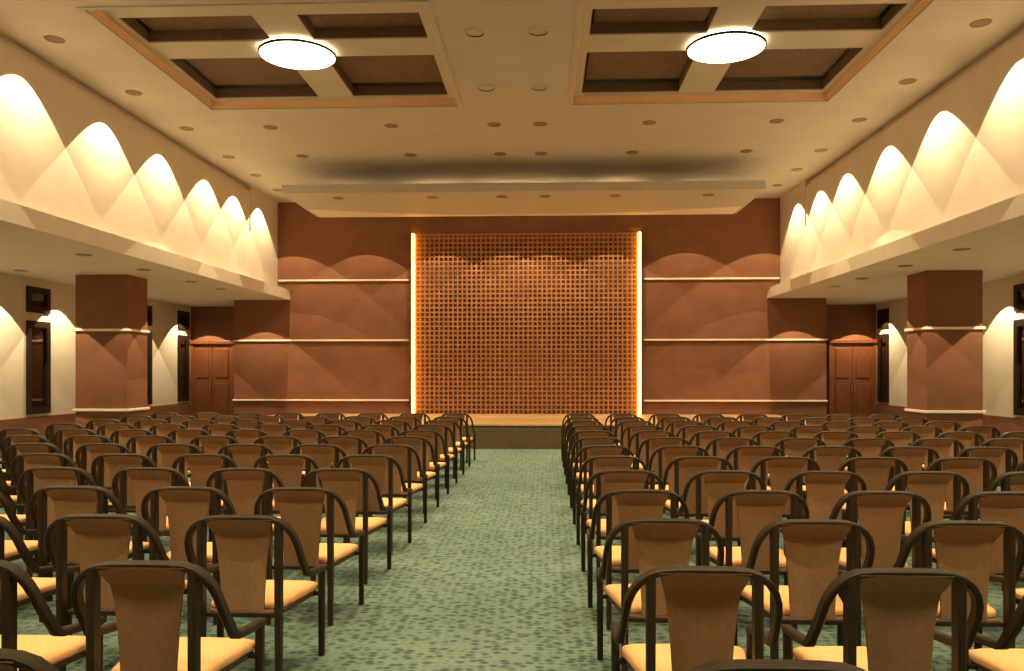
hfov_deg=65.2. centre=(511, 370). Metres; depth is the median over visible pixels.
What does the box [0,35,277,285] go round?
wall
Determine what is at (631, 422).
chair
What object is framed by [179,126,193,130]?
recessed light
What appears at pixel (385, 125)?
recessed light
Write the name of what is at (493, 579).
floor
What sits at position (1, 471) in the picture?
chair
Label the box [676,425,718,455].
chair
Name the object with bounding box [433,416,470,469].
chair
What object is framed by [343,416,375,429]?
chair
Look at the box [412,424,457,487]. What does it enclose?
chair
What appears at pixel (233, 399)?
trim
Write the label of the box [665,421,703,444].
chair
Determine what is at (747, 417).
chair
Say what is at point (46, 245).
ceiling
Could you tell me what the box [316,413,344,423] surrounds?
chair
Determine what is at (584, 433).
chair
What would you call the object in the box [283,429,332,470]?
chair
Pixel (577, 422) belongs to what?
chair
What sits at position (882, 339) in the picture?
window
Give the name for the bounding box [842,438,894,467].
chair
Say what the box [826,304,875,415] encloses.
wall
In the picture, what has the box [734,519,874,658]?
chair
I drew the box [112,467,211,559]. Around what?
chair
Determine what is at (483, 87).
recessed light
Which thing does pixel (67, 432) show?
chair
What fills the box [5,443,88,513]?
chair
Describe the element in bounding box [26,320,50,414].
window
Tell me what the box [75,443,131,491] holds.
chair
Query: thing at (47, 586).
chair
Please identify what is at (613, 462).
chair
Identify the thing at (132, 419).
chair
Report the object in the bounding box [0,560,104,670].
chair
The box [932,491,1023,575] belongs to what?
chair
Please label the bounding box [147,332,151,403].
window
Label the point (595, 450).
chair
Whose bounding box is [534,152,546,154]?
recessed light
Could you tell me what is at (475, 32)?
recessed light
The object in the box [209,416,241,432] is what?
chair
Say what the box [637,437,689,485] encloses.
chair
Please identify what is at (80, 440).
chair
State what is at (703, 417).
chair
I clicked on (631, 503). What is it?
chair
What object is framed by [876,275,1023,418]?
wall
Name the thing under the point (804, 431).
chair
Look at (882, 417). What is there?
chair
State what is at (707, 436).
chair
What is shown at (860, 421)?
chair
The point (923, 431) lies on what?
chair
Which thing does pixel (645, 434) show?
chair
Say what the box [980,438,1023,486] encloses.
chair
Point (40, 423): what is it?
baseboard
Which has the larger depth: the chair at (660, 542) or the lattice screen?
the lattice screen
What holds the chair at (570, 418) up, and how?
on the floor
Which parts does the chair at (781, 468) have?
leg, arch frame, backrest, leg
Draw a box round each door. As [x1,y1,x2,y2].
[190,341,233,421]
[828,340,876,422]
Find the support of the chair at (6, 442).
on the floor
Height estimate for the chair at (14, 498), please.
0.820 m
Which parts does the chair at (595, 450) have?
leg, seat, leg, arch frame, backrest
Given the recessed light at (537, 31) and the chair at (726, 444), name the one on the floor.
the chair at (726, 444)
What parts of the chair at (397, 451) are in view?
leg, backrest, seat rail, arch frame, leg, seat, leg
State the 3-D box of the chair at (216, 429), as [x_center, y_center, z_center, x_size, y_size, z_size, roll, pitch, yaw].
[-3.791,1.107,10.664,0.604,0.820,0.522,0,0,2]
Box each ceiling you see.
[0,0,1023,202]
[0,199,289,306]
[767,193,1023,303]
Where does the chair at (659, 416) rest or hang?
on the floor
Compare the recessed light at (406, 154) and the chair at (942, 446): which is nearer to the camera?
the chair at (942, 446)
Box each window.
[26,286,50,313]
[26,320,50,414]
[147,305,151,325]
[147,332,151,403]
[177,310,189,329]
[177,335,189,401]
[877,308,888,328]
[877,334,888,402]
[1013,283,1023,311]
[1013,319,1023,415]
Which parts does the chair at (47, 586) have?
leg, seat, arch frame, leg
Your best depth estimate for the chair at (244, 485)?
5.75 m
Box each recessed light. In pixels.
[43,35,64,42]
[75,253,92,255]
[125,90,141,95]
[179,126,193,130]
[222,155,234,158]
[263,125,277,129]
[296,154,308,157]
[384,124,397,127]
[404,153,416,156]
[463,27,486,37]
[477,84,495,91]
[487,122,500,126]
[494,152,505,155]
[527,26,549,36]
[530,83,548,90]
[533,122,546,125]
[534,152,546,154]
[626,151,637,153]
[642,120,656,124]
[740,149,752,152]
[769,119,783,122]
[815,148,827,151]
[851,118,866,121]
[898,78,916,84]
[953,248,970,250]
[969,19,991,27]
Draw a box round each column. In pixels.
[73,275,149,432]
[904,270,985,437]
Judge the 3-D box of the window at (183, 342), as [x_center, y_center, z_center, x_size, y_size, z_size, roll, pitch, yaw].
[-8.620,-0.056,20.858,0.155,1.715,0.630,0,0,2]
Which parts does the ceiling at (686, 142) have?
brown panel, brown panel, brown panel, brown panel, brown panel, brown panel, brown panel, brown panel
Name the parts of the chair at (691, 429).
leg, arch frame, backrest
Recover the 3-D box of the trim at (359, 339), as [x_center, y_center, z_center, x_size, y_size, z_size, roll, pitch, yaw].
[-4.614,-0.724,19.282,4.290,0.042,0.050,0,0,2]
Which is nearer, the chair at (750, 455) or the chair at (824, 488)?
the chair at (824, 488)
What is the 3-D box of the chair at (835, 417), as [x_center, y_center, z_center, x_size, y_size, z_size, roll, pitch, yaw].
[5.282,1.107,13.070,0.604,0.820,0.522,0,0,2]
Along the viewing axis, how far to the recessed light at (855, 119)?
12.95 m
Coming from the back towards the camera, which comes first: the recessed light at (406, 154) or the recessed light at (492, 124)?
the recessed light at (406, 154)
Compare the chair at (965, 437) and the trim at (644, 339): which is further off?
the trim at (644, 339)
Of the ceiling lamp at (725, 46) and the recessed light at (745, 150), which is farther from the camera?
the recessed light at (745, 150)
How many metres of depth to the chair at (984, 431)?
10.03 m
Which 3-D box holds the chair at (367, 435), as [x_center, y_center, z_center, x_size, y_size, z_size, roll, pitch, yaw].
[-1.758,1.107,9.654,0.604,0.820,0.522,0,0,2]
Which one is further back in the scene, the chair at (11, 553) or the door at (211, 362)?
the door at (211, 362)
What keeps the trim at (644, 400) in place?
attached to the wall at (745, 243)
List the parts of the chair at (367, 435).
backrest, arch frame, leg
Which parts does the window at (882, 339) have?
pane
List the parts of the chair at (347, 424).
backrest, arch frame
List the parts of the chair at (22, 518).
seat, arch frame, leg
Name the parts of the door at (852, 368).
raised panel, raised panel, raised panel, raised panel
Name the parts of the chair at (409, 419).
backrest, arch frame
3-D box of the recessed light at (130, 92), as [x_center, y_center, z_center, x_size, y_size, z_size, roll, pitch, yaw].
[-5.533,-4.059,11.698,0.234,0.009,0.234,0,0,2]
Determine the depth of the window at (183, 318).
20.86 m
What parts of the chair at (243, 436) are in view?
backrest, arch frame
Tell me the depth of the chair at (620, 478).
5.63 m
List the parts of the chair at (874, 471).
leg, arch frame, backrest, leg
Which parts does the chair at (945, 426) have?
backrest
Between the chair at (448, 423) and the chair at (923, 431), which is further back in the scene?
the chair at (448, 423)
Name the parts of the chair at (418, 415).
backrest, arch frame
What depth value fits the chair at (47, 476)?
5.78 m
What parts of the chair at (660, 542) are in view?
leg, seat, leg, seat rail, arch frame, backrest, leg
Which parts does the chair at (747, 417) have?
arch frame, backrest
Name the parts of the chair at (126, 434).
leg, backrest, arch frame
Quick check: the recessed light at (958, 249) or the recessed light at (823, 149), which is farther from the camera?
the recessed light at (823, 149)
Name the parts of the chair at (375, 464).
leg, backrest, seat rail, arch frame, leg, seat, leg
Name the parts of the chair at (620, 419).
arch frame, backrest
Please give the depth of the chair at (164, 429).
10.46 m
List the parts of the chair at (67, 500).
leg, backrest, arch frame, leg, seat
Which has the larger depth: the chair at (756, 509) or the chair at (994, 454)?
the chair at (994, 454)
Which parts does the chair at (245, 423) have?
backrest, arch frame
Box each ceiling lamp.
[258,36,336,70]
[686,29,766,63]
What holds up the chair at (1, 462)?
on the floor
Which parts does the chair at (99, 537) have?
leg, seat rail, backrest, arch frame, leg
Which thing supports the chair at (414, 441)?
on the floor
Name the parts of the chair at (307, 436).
backrest, arch frame, leg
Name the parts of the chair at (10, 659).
backrest, leg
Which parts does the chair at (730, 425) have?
arch frame, backrest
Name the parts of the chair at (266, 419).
backrest, arch frame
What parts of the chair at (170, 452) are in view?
leg, backrest, arch frame, leg, leg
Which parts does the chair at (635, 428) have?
arch frame, backrest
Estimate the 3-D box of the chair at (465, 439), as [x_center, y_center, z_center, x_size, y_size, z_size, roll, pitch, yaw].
[-0.914,1.107,13.326,0.604,0.820,0.522,0,0,2]
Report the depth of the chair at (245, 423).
11.36 m
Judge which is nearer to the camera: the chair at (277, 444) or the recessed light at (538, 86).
the chair at (277, 444)
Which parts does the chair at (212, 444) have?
leg, backrest, arch frame, leg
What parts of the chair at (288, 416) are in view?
backrest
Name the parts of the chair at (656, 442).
leg, arch frame, backrest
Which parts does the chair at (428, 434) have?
backrest, arch frame, leg, seat, leg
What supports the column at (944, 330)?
on the floor
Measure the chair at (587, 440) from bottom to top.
0.820 m
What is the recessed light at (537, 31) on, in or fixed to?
in the ceiling at (686, 142)
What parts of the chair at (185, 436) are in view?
leg, backrest, arch frame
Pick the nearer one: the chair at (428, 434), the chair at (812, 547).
the chair at (812, 547)
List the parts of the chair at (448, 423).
backrest, arch frame, leg, seat, leg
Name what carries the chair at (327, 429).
on the floor
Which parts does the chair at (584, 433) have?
leg, leg, arch frame, backrest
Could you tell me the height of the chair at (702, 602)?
0.820 m
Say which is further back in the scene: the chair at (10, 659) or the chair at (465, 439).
the chair at (465, 439)
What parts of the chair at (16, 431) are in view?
leg, backrest, arch frame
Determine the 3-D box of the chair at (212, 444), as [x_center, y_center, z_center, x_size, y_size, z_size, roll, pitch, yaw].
[-3.177,1.107,8.785,0.604,0.820,0.522,0,0,2]
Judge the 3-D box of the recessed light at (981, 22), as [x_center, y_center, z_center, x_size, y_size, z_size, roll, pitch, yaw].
[5.480,-4.059,9.352,0.234,0.009,0.234,0,0,2]
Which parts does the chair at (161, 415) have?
arch frame, backrest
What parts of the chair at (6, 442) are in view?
leg, backrest, arch frame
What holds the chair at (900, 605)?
on the floor
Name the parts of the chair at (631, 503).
leg, seat, leg, seat rail, arch frame, backrest, leg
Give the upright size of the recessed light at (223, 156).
0.009 m
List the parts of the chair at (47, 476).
leg, backrest, arch frame, leg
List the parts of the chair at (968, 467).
leg, arch frame, seat rail, backrest, leg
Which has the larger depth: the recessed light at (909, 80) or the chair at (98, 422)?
the chair at (98, 422)
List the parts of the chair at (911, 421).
arch frame, backrest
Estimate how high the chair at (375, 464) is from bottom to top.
0.820 m
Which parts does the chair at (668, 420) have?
arch frame, backrest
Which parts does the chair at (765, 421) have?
arch frame, backrest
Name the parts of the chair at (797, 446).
leg, arch frame, backrest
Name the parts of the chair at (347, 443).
leg, backrest, arch frame, leg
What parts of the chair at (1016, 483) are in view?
arch frame, leg, backrest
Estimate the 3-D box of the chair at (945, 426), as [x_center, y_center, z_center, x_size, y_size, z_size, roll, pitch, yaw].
[5.901,1.107,11.191,0.604,0.820,0.522,0,0,2]
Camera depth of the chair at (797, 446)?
8.32 m
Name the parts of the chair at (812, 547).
leg, leg, seat, arch frame, seat rail, backrest, leg, leg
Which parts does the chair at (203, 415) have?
backrest, arch frame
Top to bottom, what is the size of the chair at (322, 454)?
0.820 m
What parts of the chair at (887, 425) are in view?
arch frame, backrest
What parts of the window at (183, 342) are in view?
pane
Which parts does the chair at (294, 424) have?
backrest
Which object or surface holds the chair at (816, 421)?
on the floor
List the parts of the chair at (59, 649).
leg, seat, arch frame, leg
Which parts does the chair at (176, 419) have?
backrest, arch frame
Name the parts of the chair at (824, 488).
leg, arch frame, backrest, leg, leg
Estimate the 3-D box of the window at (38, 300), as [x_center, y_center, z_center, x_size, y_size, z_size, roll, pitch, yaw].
[-8.866,-1.306,14.888,0.155,0.475,0.680,0,0,2]
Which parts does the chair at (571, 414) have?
arch frame, backrest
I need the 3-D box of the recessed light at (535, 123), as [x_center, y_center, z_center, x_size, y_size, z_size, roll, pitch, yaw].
[0.464,-4.059,13.182,0.234,0.009,0.234,0,0,2]
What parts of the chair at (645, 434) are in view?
leg, arch frame, backrest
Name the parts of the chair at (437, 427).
backrest, arch frame, leg, seat, leg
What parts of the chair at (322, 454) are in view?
leg, backrest, arch frame, leg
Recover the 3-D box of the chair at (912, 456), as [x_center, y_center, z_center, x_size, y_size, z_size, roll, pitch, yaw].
[3.662,1.107,7.577,0.604,0.820,0.522,0,0,2]
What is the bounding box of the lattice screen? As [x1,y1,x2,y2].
[410,231,641,414]
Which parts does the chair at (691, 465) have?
seat, leg, seat rail, arch frame, backrest, leg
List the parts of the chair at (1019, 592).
arch frame, seat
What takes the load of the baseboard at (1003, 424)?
attached to the wall at (998, 314)
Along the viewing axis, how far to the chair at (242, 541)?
3.88 m
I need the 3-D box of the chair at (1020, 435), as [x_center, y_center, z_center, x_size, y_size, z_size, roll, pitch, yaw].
[5.825,1.107,9.341,0.604,0.820,0.522,0,0,2]
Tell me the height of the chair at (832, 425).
0.820 m
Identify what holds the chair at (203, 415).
on the floor
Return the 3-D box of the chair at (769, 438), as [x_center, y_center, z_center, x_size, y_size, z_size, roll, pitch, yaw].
[3.043,1.107,9.456,0.604,0.820,0.522,0,0,2]
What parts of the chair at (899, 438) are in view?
leg, backrest, arch frame, leg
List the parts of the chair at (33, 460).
leg, backrest, arch frame, leg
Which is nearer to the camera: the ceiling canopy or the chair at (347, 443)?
the chair at (347, 443)
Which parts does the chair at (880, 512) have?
leg, seat, arch frame, backrest, leg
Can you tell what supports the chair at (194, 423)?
on the floor
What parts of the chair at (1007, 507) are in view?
leg, seat, arch frame, backrest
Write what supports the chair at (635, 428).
on the floor
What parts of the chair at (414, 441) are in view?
backrest, arch frame, leg, seat, leg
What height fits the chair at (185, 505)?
0.820 m
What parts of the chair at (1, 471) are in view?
arch frame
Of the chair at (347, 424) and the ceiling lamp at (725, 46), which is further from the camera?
the chair at (347, 424)
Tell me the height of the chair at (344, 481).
0.820 m
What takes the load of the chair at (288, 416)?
on the floor
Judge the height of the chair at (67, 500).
0.820 m
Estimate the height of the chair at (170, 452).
0.820 m
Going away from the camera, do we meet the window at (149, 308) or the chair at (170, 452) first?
the chair at (170, 452)
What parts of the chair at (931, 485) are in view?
leg, seat, arch frame, backrest, leg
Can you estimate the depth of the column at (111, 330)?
14.22 m
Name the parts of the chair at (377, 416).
backrest, arch frame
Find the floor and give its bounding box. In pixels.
[0,428,1023,670]
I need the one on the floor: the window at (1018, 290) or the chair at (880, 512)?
the chair at (880, 512)
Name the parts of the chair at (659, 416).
arch frame, backrest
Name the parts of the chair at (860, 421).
backrest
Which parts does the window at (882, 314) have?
pane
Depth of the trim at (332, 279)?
19.23 m
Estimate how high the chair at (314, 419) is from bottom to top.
0.820 m
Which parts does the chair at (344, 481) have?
leg, seat rail, backrest, arch frame, seat, leg, leg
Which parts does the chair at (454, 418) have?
backrest, arch frame, leg, leg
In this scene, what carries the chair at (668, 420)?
on the floor
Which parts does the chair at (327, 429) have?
backrest, arch frame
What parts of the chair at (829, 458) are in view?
leg, arch frame, backrest, leg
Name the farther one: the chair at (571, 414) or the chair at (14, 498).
the chair at (571, 414)
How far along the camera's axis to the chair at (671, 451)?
7.45 m
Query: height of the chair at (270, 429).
0.820 m
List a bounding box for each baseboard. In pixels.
[0,403,190,457]
[876,404,1023,444]
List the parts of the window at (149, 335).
pane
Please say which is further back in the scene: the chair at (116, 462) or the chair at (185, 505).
the chair at (116, 462)
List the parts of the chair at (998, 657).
leg, seat rail, seat, arch frame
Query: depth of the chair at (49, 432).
10.51 m
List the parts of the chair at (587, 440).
leg, leg, seat, arch frame, backrest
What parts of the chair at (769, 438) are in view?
leg, arch frame, backrest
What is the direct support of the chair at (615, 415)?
on the floor
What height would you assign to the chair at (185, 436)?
0.820 m
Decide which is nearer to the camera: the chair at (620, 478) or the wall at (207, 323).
the chair at (620, 478)
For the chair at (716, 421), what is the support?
on the floor
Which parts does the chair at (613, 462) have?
leg, seat, leg, arch frame, backrest, leg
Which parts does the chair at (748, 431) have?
leg, arch frame, backrest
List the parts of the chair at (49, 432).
leg, backrest, arch frame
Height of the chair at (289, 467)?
0.820 m
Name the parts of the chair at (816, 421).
arch frame, backrest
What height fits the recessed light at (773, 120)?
0.009 m
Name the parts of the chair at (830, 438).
backrest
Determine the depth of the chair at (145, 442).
8.59 m
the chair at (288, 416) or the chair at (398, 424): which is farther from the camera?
the chair at (288, 416)
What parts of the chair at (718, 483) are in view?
leg, arch frame, seat rail, backrest, leg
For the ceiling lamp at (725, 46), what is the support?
attached to the ceiling at (686, 142)
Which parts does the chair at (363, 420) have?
backrest, arch frame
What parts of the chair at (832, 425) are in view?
arch frame, backrest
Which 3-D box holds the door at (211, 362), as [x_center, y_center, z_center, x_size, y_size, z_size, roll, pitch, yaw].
[-7.961,0.362,21.246,1.240,2.310,0.100,0,0,2]
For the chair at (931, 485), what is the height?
0.820 m
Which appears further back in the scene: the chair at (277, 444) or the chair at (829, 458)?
the chair at (277, 444)
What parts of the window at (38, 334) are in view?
pane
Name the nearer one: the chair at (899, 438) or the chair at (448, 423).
the chair at (899, 438)
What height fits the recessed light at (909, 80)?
0.009 m
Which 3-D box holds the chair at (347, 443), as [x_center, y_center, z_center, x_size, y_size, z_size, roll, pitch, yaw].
[-1.796,1.107,8.728,0.604,0.820,0.522,0,0,2]
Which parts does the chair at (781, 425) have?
arch frame, backrest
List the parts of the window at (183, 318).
pane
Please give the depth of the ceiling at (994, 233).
12.52 m
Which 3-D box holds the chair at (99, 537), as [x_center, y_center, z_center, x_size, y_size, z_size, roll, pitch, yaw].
[-1.987,1.107,4.102,0.604,0.820,0.522,0,0,2]
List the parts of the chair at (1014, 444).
arch frame, backrest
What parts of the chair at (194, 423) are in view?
arch frame, backrest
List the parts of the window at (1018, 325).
pane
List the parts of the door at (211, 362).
raised panel, raised panel, raised panel, raised panel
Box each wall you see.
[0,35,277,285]
[0,272,190,419]
[191,306,233,340]
[234,198,825,419]
[780,27,1023,282]
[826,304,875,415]
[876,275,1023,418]
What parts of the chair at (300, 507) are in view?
leg, backrest, seat rail, arch frame, seat, leg, leg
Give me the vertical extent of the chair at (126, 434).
0.820 m
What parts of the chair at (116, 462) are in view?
leg, seat rail, backrest, arch frame, leg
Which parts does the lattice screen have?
light strip, light strip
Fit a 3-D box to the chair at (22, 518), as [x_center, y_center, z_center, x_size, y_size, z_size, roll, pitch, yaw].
[-3.982,1.107,6.038,0.604,0.820,0.522,0,0,2]
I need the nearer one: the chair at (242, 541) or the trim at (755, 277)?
the chair at (242, 541)
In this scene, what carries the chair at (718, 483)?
on the floor
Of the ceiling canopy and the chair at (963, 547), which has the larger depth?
the ceiling canopy
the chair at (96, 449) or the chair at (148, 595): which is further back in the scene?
the chair at (96, 449)
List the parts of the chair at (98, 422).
leg, backrest, arch frame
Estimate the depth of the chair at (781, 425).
11.04 m
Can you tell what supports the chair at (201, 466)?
on the floor
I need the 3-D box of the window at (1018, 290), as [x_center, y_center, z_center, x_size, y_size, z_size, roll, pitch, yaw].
[9.143,-1.306,14.145,0.155,0.475,0.680,0,0,2]
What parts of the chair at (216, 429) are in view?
backrest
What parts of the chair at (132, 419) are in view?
arch frame, backrest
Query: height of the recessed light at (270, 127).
0.009 m
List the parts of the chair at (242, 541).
leg, leg, backrest, seat rail, arch frame, seat, leg, leg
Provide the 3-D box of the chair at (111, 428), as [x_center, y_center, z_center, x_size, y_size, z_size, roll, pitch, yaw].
[-5.171,1.107,10.721,0.604,0.820,0.522,0,0,2]
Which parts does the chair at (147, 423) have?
backrest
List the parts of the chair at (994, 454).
leg, arch frame, backrest, leg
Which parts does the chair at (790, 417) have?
backrest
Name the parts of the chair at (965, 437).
arch frame, backrest, leg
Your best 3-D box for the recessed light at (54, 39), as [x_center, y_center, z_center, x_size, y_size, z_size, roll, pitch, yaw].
[-5.611,-4.059,9.810,0.234,0.009,0.234,0,0,2]
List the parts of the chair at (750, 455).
leg, arch frame, backrest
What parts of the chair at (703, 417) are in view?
arch frame, backrest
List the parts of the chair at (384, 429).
backrest, arch frame, leg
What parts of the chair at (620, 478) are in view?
leg, seat, leg, arch frame, backrest, leg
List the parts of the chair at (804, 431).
arch frame, backrest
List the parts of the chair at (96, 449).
leg, backrest, arch frame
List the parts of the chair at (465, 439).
backrest, arch frame, leg, leg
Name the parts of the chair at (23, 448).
leg, backrest, arch frame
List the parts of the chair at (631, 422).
leg, arch frame, backrest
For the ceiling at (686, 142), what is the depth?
11.61 m
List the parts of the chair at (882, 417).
backrest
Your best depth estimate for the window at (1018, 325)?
14.36 m
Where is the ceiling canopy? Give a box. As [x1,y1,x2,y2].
[282,180,765,216]
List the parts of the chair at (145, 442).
leg, backrest, arch frame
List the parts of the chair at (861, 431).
backrest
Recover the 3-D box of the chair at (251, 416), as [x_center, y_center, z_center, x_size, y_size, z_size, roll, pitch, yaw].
[-4.367,1.107,13.468,0.604,0.820,0.522,0,0,2]
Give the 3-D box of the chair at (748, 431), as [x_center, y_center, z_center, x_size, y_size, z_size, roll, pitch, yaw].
[3.082,1.107,10.381,0.604,0.820,0.522,0,0,2]
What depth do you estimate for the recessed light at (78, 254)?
11.71 m
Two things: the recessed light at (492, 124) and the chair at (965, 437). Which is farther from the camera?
the recessed light at (492, 124)
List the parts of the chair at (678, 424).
leg, arch frame, backrest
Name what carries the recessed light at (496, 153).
in the ceiling at (686, 142)
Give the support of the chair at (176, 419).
on the floor
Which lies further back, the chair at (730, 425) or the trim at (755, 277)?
the trim at (755, 277)
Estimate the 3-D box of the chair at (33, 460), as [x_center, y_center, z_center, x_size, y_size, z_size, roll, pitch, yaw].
[-3.943,1.107,6.963,0.604,0.820,0.522,0,0,2]
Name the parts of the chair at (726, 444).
leg, arch frame, backrest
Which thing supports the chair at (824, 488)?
on the floor
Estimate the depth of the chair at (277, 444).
8.53 m
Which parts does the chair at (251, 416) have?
backrest, arch frame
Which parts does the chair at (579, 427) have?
leg, leg, arch frame, backrest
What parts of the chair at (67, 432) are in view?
leg, backrest, arch frame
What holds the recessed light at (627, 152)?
in the ceiling at (686, 142)
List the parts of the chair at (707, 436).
leg, arch frame, backrest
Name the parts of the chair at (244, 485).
leg, backrest, arch frame, leg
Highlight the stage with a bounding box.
[268,413,805,448]
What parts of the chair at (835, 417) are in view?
arch frame, backrest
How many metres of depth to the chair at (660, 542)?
3.79 m
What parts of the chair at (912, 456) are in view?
leg, arch frame, backrest, leg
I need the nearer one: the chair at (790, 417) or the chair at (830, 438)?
the chair at (830, 438)
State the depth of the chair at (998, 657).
3.07 m
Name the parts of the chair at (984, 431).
backrest, arch frame, leg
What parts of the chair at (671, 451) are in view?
seat, leg, arch frame, backrest, leg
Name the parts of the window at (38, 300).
pane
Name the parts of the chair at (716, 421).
arch frame, backrest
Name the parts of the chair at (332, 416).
backrest, arch frame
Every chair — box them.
[0,428,48,480]
[0,461,5,476]
[0,467,10,485]
[0,472,25,539]
[0,478,37,564]
[0,491,52,600]
[0,516,73,635]
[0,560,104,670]
[0,648,58,670]
[1,435,60,495]
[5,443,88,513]
[11,453,104,537]
[18,467,114,576]
[29,485,149,622]
[45,423,84,452]
[45,514,186,670]
[53,429,96,485]
[63,435,112,477]
[70,560,265,670]
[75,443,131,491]
[86,419,121,442]
[91,453,156,541]
[97,424,136,443]
[110,429,153,466]
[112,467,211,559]
[120,415,152,428]
[126,435,190,476]
[133,419,179,441]
[141,486,236,624]
[146,443,222,514]
[149,424,202,451]
[150,412,179,423]
[165,416,196,442]
[167,429,210,470]
[172,454,237,514]
[180,419,216,450]
[184,515,325,670]
[190,435,238,467]
[192,412,220,422]
[202,424,239,449]
[206,468,283,548]
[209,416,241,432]
[218,444,273,475]
[225,429,268,468]
[230,419,264,429]
[233,413,261,419]
[253,436,304,473]
[253,454,324,514]
[254,416,285,444]
[254,424,292,454]
[254,487,364,625]
[274,413,306,432]
[278,420,316,449]
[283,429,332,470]
[289,444,357,516]
[298,416,330,443]
[301,468,391,584]
[307,424,345,443]
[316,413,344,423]
[318,436,367,512]
[326,420,361,435]
[336,454,411,553]
[341,430,386,454]
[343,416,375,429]
[358,413,387,423]
[359,424,399,454]
[362,444,427,522]
[375,420,411,437]
[382,436,439,513]
[388,416,421,435]
[399,430,449,499]
[400,413,429,429]
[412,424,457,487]
[424,420,464,478]
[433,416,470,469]
[442,413,475,462]
[561,413,596,460]
[562,417,598,466]
[563,420,603,474]
[565,425,609,483]
[567,430,615,494]
[569,437,623,514]
[572,445,634,532]
[576,455,647,544]
[580,469,665,586]
[587,489,688,629]
[596,518,724,670]
[605,413,639,442]
[607,417,644,447]
[610,566,782,670]
[612,420,652,455]
[620,425,663,461]
[628,430,675,499]
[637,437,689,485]
[644,445,709,519]
[648,413,680,436]
[656,417,691,436]
[663,456,732,546]
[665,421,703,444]
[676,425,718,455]
[677,470,765,584]
[688,659,865,670]
[689,431,735,469]
[692,414,723,430]
[696,490,808,629]
[703,417,737,430]
[704,437,758,469]
[717,421,753,436]
[725,446,785,489]
[732,425,773,486]
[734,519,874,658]
[736,414,767,424]
[737,456,820,545]
[751,417,784,430]
[751,431,796,473]
[766,421,804,455]
[768,437,825,485]
[776,414,810,436]
[780,470,866,547]
[782,568,983,670]
[785,425,829,461]
[787,446,861,518]
[797,417,832,440]
[813,431,858,470]
[820,421,856,455]
[825,414,854,439]
[829,490,931,570]
[838,457,907,508]
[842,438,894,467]
[845,426,885,449]
[847,417,879,433]
[870,414,900,431]
[871,421,909,437]
[874,431,922,465]
[879,446,939,490]
[884,426,942,464]
[885,471,969,568]
[892,438,963,501]
[893,520,1023,648]
[894,417,927,445]
[905,457,996,520]
[909,421,960,444]
[922,431,983,503]
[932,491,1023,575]
[956,446,1017,519]
[958,426,1000,456]
[961,472,1023,590]
[967,596,1023,670]
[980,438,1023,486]
[999,432,1023,471]
[1002,572,1023,603]
[1009,460,1023,490]
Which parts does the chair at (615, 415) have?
arch frame, backrest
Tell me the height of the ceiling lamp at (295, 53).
0.072 m
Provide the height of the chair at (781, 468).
0.820 m
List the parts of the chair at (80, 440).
leg, backrest, arch frame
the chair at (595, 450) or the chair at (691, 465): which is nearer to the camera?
the chair at (691, 465)
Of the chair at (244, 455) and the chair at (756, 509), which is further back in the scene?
the chair at (244, 455)
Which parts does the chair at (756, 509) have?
leg, leg, seat, arch frame, backrest, seat rail, leg, leg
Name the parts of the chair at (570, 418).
leg, arch frame, backrest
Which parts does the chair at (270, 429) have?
backrest, arch frame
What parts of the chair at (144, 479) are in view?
leg, backrest, arch frame, leg, leg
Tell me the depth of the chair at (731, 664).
1.90 m
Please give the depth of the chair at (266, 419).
12.28 m
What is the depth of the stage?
15.50 m
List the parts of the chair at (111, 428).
leg, backrest, arch frame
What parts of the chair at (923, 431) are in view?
arch frame, backrest, leg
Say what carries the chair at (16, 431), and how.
on the floor
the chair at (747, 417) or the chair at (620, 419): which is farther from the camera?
the chair at (747, 417)
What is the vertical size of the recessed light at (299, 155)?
0.009 m
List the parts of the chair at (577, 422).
leg, leg, arch frame, backrest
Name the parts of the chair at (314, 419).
backrest, arch frame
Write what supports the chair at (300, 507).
on the floor
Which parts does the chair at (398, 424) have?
backrest, arch frame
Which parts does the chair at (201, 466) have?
leg, backrest, arch frame, leg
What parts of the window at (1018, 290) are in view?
pane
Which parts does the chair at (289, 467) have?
leg, backrest, arch frame, leg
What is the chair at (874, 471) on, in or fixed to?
on the floor
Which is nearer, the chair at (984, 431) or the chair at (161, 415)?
the chair at (984, 431)
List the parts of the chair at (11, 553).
seat, arch frame, leg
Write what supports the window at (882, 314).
in the wall at (998, 314)
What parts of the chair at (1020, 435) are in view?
arch frame, backrest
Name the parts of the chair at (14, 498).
arch frame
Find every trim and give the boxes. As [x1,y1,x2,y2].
[233,339,408,340]
[233,399,408,400]
[278,279,408,281]
[644,277,778,279]
[644,339,827,340]
[644,400,827,401]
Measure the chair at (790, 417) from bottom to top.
0.820 m
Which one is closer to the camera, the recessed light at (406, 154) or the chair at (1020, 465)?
the chair at (1020, 465)
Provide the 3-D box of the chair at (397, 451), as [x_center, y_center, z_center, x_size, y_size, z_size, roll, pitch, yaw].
[-1.143,1.107,7.775,0.604,0.820,0.522,0,0,2]
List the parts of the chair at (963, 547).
leg, arch frame, seat, seat rail, backrest, leg, leg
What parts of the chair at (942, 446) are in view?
arch frame, backrest, leg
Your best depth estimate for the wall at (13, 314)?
15.52 m
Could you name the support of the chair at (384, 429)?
on the floor
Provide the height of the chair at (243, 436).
0.820 m
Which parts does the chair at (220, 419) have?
backrest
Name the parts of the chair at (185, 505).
leg, backrest, arch frame, seat, leg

